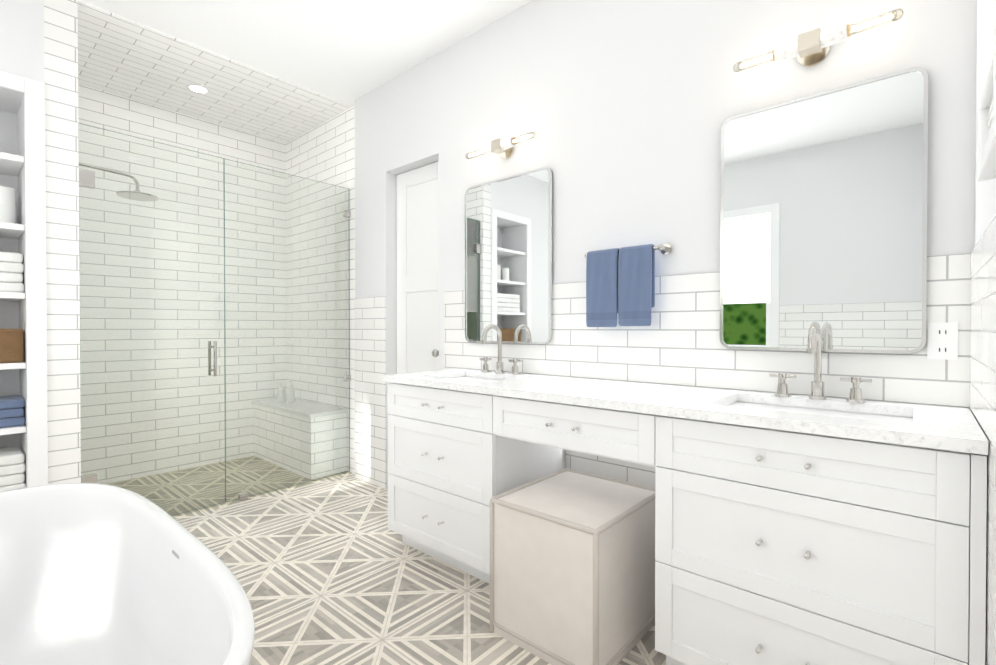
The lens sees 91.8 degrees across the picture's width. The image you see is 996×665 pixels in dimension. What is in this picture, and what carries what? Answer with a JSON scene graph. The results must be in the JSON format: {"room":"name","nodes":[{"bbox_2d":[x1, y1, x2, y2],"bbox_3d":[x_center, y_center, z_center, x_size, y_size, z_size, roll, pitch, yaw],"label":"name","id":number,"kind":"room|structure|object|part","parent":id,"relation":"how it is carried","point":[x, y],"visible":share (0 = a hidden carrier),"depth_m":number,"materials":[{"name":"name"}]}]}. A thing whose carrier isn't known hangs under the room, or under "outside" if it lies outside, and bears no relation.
{"room":"bathroom","nodes":[
{"label":"bathroom","id":0,"kind":"room"},
{"bbox_2d":[0,0,44,487],"bbox_3d":[-3.066,-0.314,1.887,0.380,2.880,1.870,0,1,41],"label":"built-in shelves","id":1,"kind":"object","parent":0,"point":[22,38],"depth_m":2.45,"materials":[{"name":"white paint"}]},
{"bbox_2d":[0,152,25,491],"bbox_3d":[-2.665,-0.018,2.339,0.349,1.720,0.513,0,1,41],"label":"shelf niche","id":2,"kind":"object","parent":1,"relation":"attached to","point":[12,459],"visible":0.92,"depth_m":2.41,"materials":[{"name":"white paint"}]},
{"bbox_2d":[0,329,23,362],"bbox_3d":[-2.643,0.066,2.351,0.290,0.170,0.460,0,1,41],"label":"basket","id":3,"kind":"object","parent":2,"relation":"on","point":[11,340],"depth_m":2.40,"materials":[{"name":"wicker"}]},
{"bbox_2d":[0,71,47,486],"bbox_3d":[-2.519,-0.082,2.211,0.018,2.360,0.664,0,1,41],"label":"frame","id":4,"kind":"object","parent":1,"relation":"attached to","point":[33,91],"depth_m":2.42,"materials":[{"name":"white paint"}]},
{"bbox_2d":[80,0,531,106],"bbox_3d":[-1.403,-1.813,1.693,4.900,0.120,3.790,0,1,41],"label":"ceiling","id":5,"kind":"structure","parent":0,"point":[348,52],"depth_m":2.82,"materials":[{"name":"white paint"}]},
{"bbox_2d":[77,0,351,142],"bbox_3d":[-2.101,-1.764,3.536,1.120,0.008,1.640,0,1,41],"label":"tile","id":6,"kind":"structure","parent":5,"relation":"attached to","point":[122,56],"depth_m":3.38,"materials":[{"name":"white tile"}]},
{"bbox_2d":[186,83,209,93],"bbox_3d":[-2.161,-1.756,3.483,0.150,0.006,0.150,0,1,41],"label":"recessed light","id":7,"kind":"object","parent":6,"relation":"attached to","point":[197,88],"visible":1,"depth_m":3.47,"materials":[{"name":"white plastic"}]},
{"bbox_2d":[174,473,665,664],"bbox_3d":[-1.403,1.177,1.718,4.900,0.100,3.790,0,1,41],"label":"floor","id":8,"kind":"structure","parent":0,"point":[334,571],"depth_m":2.13,"materials":[{"name":"tile"}]},
{"bbox_2d":[0,483,254,664],"bbox_3d":[-1.160,0.838,1.037,1.600,0.590,0.854,0,1,41],"label":"bathtub","id":9,"kind":"object","parent":8,"relation":"on","point":[97,574],"visible":1,"depth_m":1.55,"materials":[{"name":"white ceramic"}]},
{"bbox_2d":[107,456,350,517],"bbox_3d":[-2.105,1.109,3.564,1.107,0.004,1.638,0,1,41],"label":"mosaic shower floor","id":10,"kind":"structure","parent":8,"relation":"on","point":[160,497],"depth_m":3.52,"materials":[{"name":"beige tile"}]},
{"bbox_2d":[79,123,350,515],"bbox_3d":[-1.709,-0.008,3.202,0.118,2.236,1.630,0,1,41],"label":"glass","id":11,"kind":"object","parent":10,"relation":"on","point":[86,179],"visible":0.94,"depth_m":3.08,"materials":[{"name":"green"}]},
{"bbox_2d":[253,404,346,479],"bbox_3d":[-1.696,0.870,4.084,1.034,0.466,0.300,0,1,41],"label":"shower bench","id":12,"kind":"object","parent":10,"relation":"on","point":[282,452],"depth_m":3.81,"materials":[{"name":"tile"}]},
{"bbox_2d":[252,397,346,417],"bbox_3d":[-1.696,0.622,4.071,1.050,0.030,0.314,0,1,41],"label":"seat","id":13,"kind":"object","parent":12,"relation":"on","point":[318,408],"depth_m":3.92,"materials":[{"name":"stone"}]},
{"bbox_2d":[277,382,283,401],"bbox_3d":[-1.912,0.522,4.256,0.066,0.165,0.065,0,1,41],"label":"bottle","id":14,"kind":"object","parent":13,"relation":"on","point":[279,389],"depth_m":4.23,"materials":[{"name":"white plastic"}]},
{"bbox_2d":[284,381,294,402],"bbox_3d":[-1.802,0.513,4.200,0.059,0.185,0.060,0,0,11],"label":"bottle","id":15,"kind":"object","parent":13,"relation":"on","point":[291,397],"depth_m":4.18,"materials":[{"name":"white plastic"}]},
{"bbox_2d":[490,468,655,664],"bbox_3d":[0.310,0.869,1.861,0.459,0.513,0.522,0,1,41],"label":"ottoman","id":16,"kind":"object","parent":8,"relation":"on","point":[572,567],"visible":0.88,"depth_m":1.69,"materials":[{"name":"fabric"}]},
{"bbox_2d":[382,378,987,664],"bbox_3d":[0.420,0.692,1.972,2.180,0.866,0.577,0,1,41],"label":"bathroom vanity","id":17,"kind":"object","parent":8,"relation":"on","point":[816,526],"depth_m":1.36,"materials":[{"name":"white paint"}]},
{"bbox_3d":[-0.304,0.342,2.244,0.129,0.015,0.034,0,1,41],"label":"drawer knob","id":18,"kind":"part","parent":17,"relation":"part of","materials":[{"name":"silver metal"}]},
{"bbox_3d":[-0.304,0.575,2.246,0.129,0.015,0.034,0,1,41],"label":"drawer knob","id":19,"kind":"part","parent":17,"relation":"part of","materials":[{"name":"silver metal"}]},
{"bbox_3d":[-0.304,0.873,2.248,0.129,0.015,0.034,0,1,41],"label":"drawer knob","id":20,"kind":"part","parent":17,"relation":"part of","materials":[{"name":"silver metal"}]},
{"bbox_3d":[-0.291,0.873,2.263,0.727,0.287,0.020,0,1,41],"label":"drawer","id":21,"kind":"part","parent":17,"relation":"part of","materials":[{"name":"white paint"}]},
{"bbox_3d":[-0.291,0.342,2.259,0.727,0.159,0.020,0,1,41],"label":"drawer","id":22,"kind":"part","parent":17,"relation":"part of","materials":[{"name":"white paint"}]},
{"bbox_3d":[-0.291,0.575,2.260,0.727,0.302,0.020,0,1,41],"label":"drawer","id":23,"kind":"part","parent":17,"relation":"part of","materials":[{"name":"white paint"}]},
{"bbox_3d":[0.233,0.346,1.772,0.129,0.015,0.034,0,1,41],"label":"drawer knee knob","id":24,"kind":"part","parent":17,"relation":"part of","materials":[{"name":"silver metal"}]},
{"bbox_2d":[382,370,987,449],"bbox_3d":[0.416,0.240,1.974,2.192,0.030,0.575,0,1,41],"label":"countertop","id":25,"kind":"structure","parent":17,"relation":"on","point":[940,425],"depth_m":1.55,"materials":[{"name":"white stone"}]},
{"bbox_2d":[438,374,497,381],"bbox_3d":[-0.109,0.326,2.466,0.532,0.174,0.372,0,1,41],"label":"sink","id":26,"kind":"object","parent":25,"relation":"in","point":[481,377],"depth_m":2.65,"materials":[{"name":"white ceramic"}]},
{"bbox_2d":[478,324,521,373],"bbox_3d":[-0.021,0.088,2.565,0.262,0.263,0.179,0,1,41],"label":"faucet","id":27,"kind":"object","parent":25,"relation":"on","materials":[{"name":"silver metal"}]},
{"bbox_2d":[726,398,905,421],"bbox_3d":[0.973,0.334,1.516,0.532,0.174,0.372,0,1,41],"label":"sink","id":28,"kind":"object","parent":25,"relation":"in","point":[770,403],"depth_m":1.62,"materials":[{"name":"white ceramic"}]},
{"bbox_2d":[770,322,865,405],"bbox_3d":[1.062,0.096,1.615,0.262,0.263,0.179,0,1,41],"label":"faucet","id":29,"kind":"object","parent":25,"relation":"on","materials":[{"name":"silver metal"}]},
{"bbox_3d":[0.769,0.881,1.307,0.129,0.015,0.034,0,1,41],"label":"drawer knob","id":30,"kind":"part","parent":17,"relation":"part of","materials":[{"name":"silver metal"}]},
{"bbox_3d":[0.769,0.583,1.304,0.129,0.015,0.034,0,1,41],"label":"drawer knob","id":31,"kind":"part","parent":17,"relation":"part of","materials":[{"name":"silver metal"}]},
{"bbox_3d":[0.769,0.350,1.302,0.129,0.015,0.034,0,1,41],"label":"drawer knob","id":32,"kind":"part","parent":17,"relation":"part of","materials":[{"name":"silver metal"}]},
{"bbox_3d":[0.782,0.880,1.322,0.722,0.287,0.020,0,1,41],"label":"drawer","id":33,"kind":"part","parent":17,"relation":"part of","materials":[{"name":"white paint"}]},
{"bbox_3d":[0.782,0.583,1.319,0.722,0.302,0.020,0,1,41],"label":"drawer","id":34,"kind":"part","parent":17,"relation":"part of","materials":[{"name":"white paint"}]},
{"bbox_3d":[0.782,0.350,1.317,0.722,0.159,0.020,0,1,41],"label":"drawer","id":35,"kind":"part","parent":17,"relation":"part of","materials":[{"name":"white paint"}]},
{"bbox_2d":[354,0,975,488],"bbox_3d":[-0.219,-0.324,3.055,4.900,2.880,0.200,0,1,41],"label":"wall","id":36,"kind":"structure","parent":0,"point":[622,110],"depth_m":2.21,"materials":[{"name":"white paint"}]},
{"bbox_2d":[286,106,354,473],"bbox_3d":[-1.522,-0.330,4.125,1.230,2.872,0.008,0,1,41],"label":"tiled wall","id":37,"kind":"structure","parent":36,"relation":"attached to","point":[324,152],"depth_m":4.08,"materials":[{"name":"white tile"}]},
{"bbox_2d":[354,296,385,488],"bbox_3d":[-0.946,0.426,3.560,0.390,1.370,0.008,0,1,41],"label":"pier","id":38,"kind":"object","parent":36,"relation":"attached to","point":[370,371],"visible":1,"depth_m":3.55,"materials":[{"name":"white tile"}]},
{"bbox_2d":[396,161,438,373],"bbox_3d":[-0.539,-0.013,3.300,0.552,2.238,0.117,0,1,41],"label":"door","id":39,"kind":"structure","parent":36,"relation":"attached to","point":[417,201],"depth_m":3.34,"materials":[{"name":"white paint"}]},
{"bbox_3d":[-0.394,0.135,3.147,0.054,0.054,0.076,0,1,41],"label":"knob","id":40,"kind":"part","parent":39,"relation":"part of","materials":[{"name":"silver metal"}]},
{"bbox_2d":[465,132,535,158],"bbox_3d":[0.019,-1.011,2.638,0.497,0.100,0.102,0,1,41],"label":"sconce","id":41,"kind":"object","parent":36,"relation":"attached to","point":[504,148],"visible":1,"depth_m":2.61,"materials":[{"name":"glass"}]},
{"bbox_2d":[465,167,552,343],"bbox_3d":[0.043,-0.396,2.671,0.615,0.910,0.027,0,1,41],"label":"mirror","id":42,"kind":"object","parent":36,"relation":"attached to","point":[508,254],"visible":0.98,"depth_m":2.63,"materials":[{"name":"white mirror"}]},
{"bbox_2d":[584,243,671,326],"bbox_3d":[0.564,-0.204,2.164,0.401,0.359,0.090,0,1,41],"label":"towel rail","id":43,"kind":"object","parent":36,"relation":"attached to","point":[621,282],"visible":1,"depth_m":2.13,"materials":[{"name":"blue fabric"}]},
{"bbox_2d":[444,253,970,487],"bbox_3d":[0.551,0.438,2.247,2.352,1.370,0.008,0,1,41],"label":"tile wainscot","id":44,"kind":"structure","parent":36,"relation":"attached to","point":[677,341],"depth_m":2.01,"materials":[{"name":"white tile"}]},
{"bbox_2d":[927,322,957,359],"bbox_3d":[1.383,0.026,1.503,0.070,0.115,0.008,0,1,41],"label":"electrical outlet plate","id":45,"kind":"object","parent":44,"relation":"attached to","point":[942,341],"visible":1,"depth_m":1.50,"materials":[{"name":"white plastic"}]},
{"bbox_2d":[733,8,903,71],"bbox_3d":[1.098,-1.003,1.692,0.497,0.100,0.102,0,1,41],"label":"sconce","id":46,"kind":"object","parent":36,"relation":"attached to","point":[810,48],"visible":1,"depth_m":1.66,"materials":[{"name":"glass"}]},
{"bbox_2d":[720,67,927,353],"bbox_3d":[1.122,-0.388,1.725,0.615,0.910,0.027,0,1,41],"label":"mirror","id":47,"kind":"object","parent":36,"relation":"attached to","point":[823,209],"visible":0.94,"depth_m":1.68,"materials":[{"name":"white mirror"}]},
{"bbox_2d":[974,0,995,246],"bbox_3d":[0.366,-0.299,0.121,0.150,2.880,3.740,0,1,41],"label":"wall","id":48,"kind":"structure","parent":0,"point":[985,202],"depth_m":1.28,"materials":[{"name":"white paint"}]},
{"bbox_2d":[970,215,995,664],"bbox_3d":[0.306,0.455,0.179,0.008,1.370,3.423,0,1,41],"label":"tile wainscot","id":49,"kind":"structure","parent":48,"relation":"attached to","point":[983,341],"depth_m":1.06,"materials":[{"name":"white tile"}]},
{"bbox_2d":[977,31,995,180],"bbox_3d":[0.886,-0.388,0.854,0.035,0.165,0.310,0,1,41],"label":"air vent","id":50,"kind":"object","parent":48,"relation":"in","point":[986,162],"visible":1,"depth_m":0.90,"materials":[{"name":"white plastic"}]},
{"bbox_3d":[-2.575,-0.332,3.977,0.142,2.880,1.920,0,1,41],"label":"wall","id":51,"kind":"structure","parent":0,"visible":0},
{"bbox_2d":[78,83,286,483],"bbox_3d":[-2.528,-0.328,3.917,0.008,2.872,1.632,0,1,41],"label":"wall tile","id":52,"kind":"structure","parent":51,"relation":"attached to","point":[106,110],"depth_m":3.85,"materials":[{"name":"white tile"}]},
{"bbox_3d":[-2.747,-0.323,2.932,1.262,2.880,0.122,0,1,41],"label":"wall","id":53,"kind":"structure","parent":0,"visible":0},
{"bbox_2d":[44,0,80,484],"bbox_3d":[-2.267,-0.320,2.516,0.008,2.880,0.130,0,1,41],"label":"tile","id":54,"kind":"structure","parent":53,"relation":"attached to","point":[62,226],"depth_m":2.51,"materials":[{"name":"white tile"}]},
{"bbox_3d":[-2.647,-0.319,2.932,1.112,2.872,0.008,0,1,41],"label":"shower wall tile","id":55,"kind":"structure","parent":53,"relation":"attached to","visible":0},
{"bbox_2d":[79,162,157,200],"bbox_3d":[-2.467,-0.980,3.095,0.224,0.171,0.482,0,1,41],"label":"shower head","id":56,"kind":"object","parent":55,"relation":"attached to","point":[135,196],"depth_m":3.15}
]}

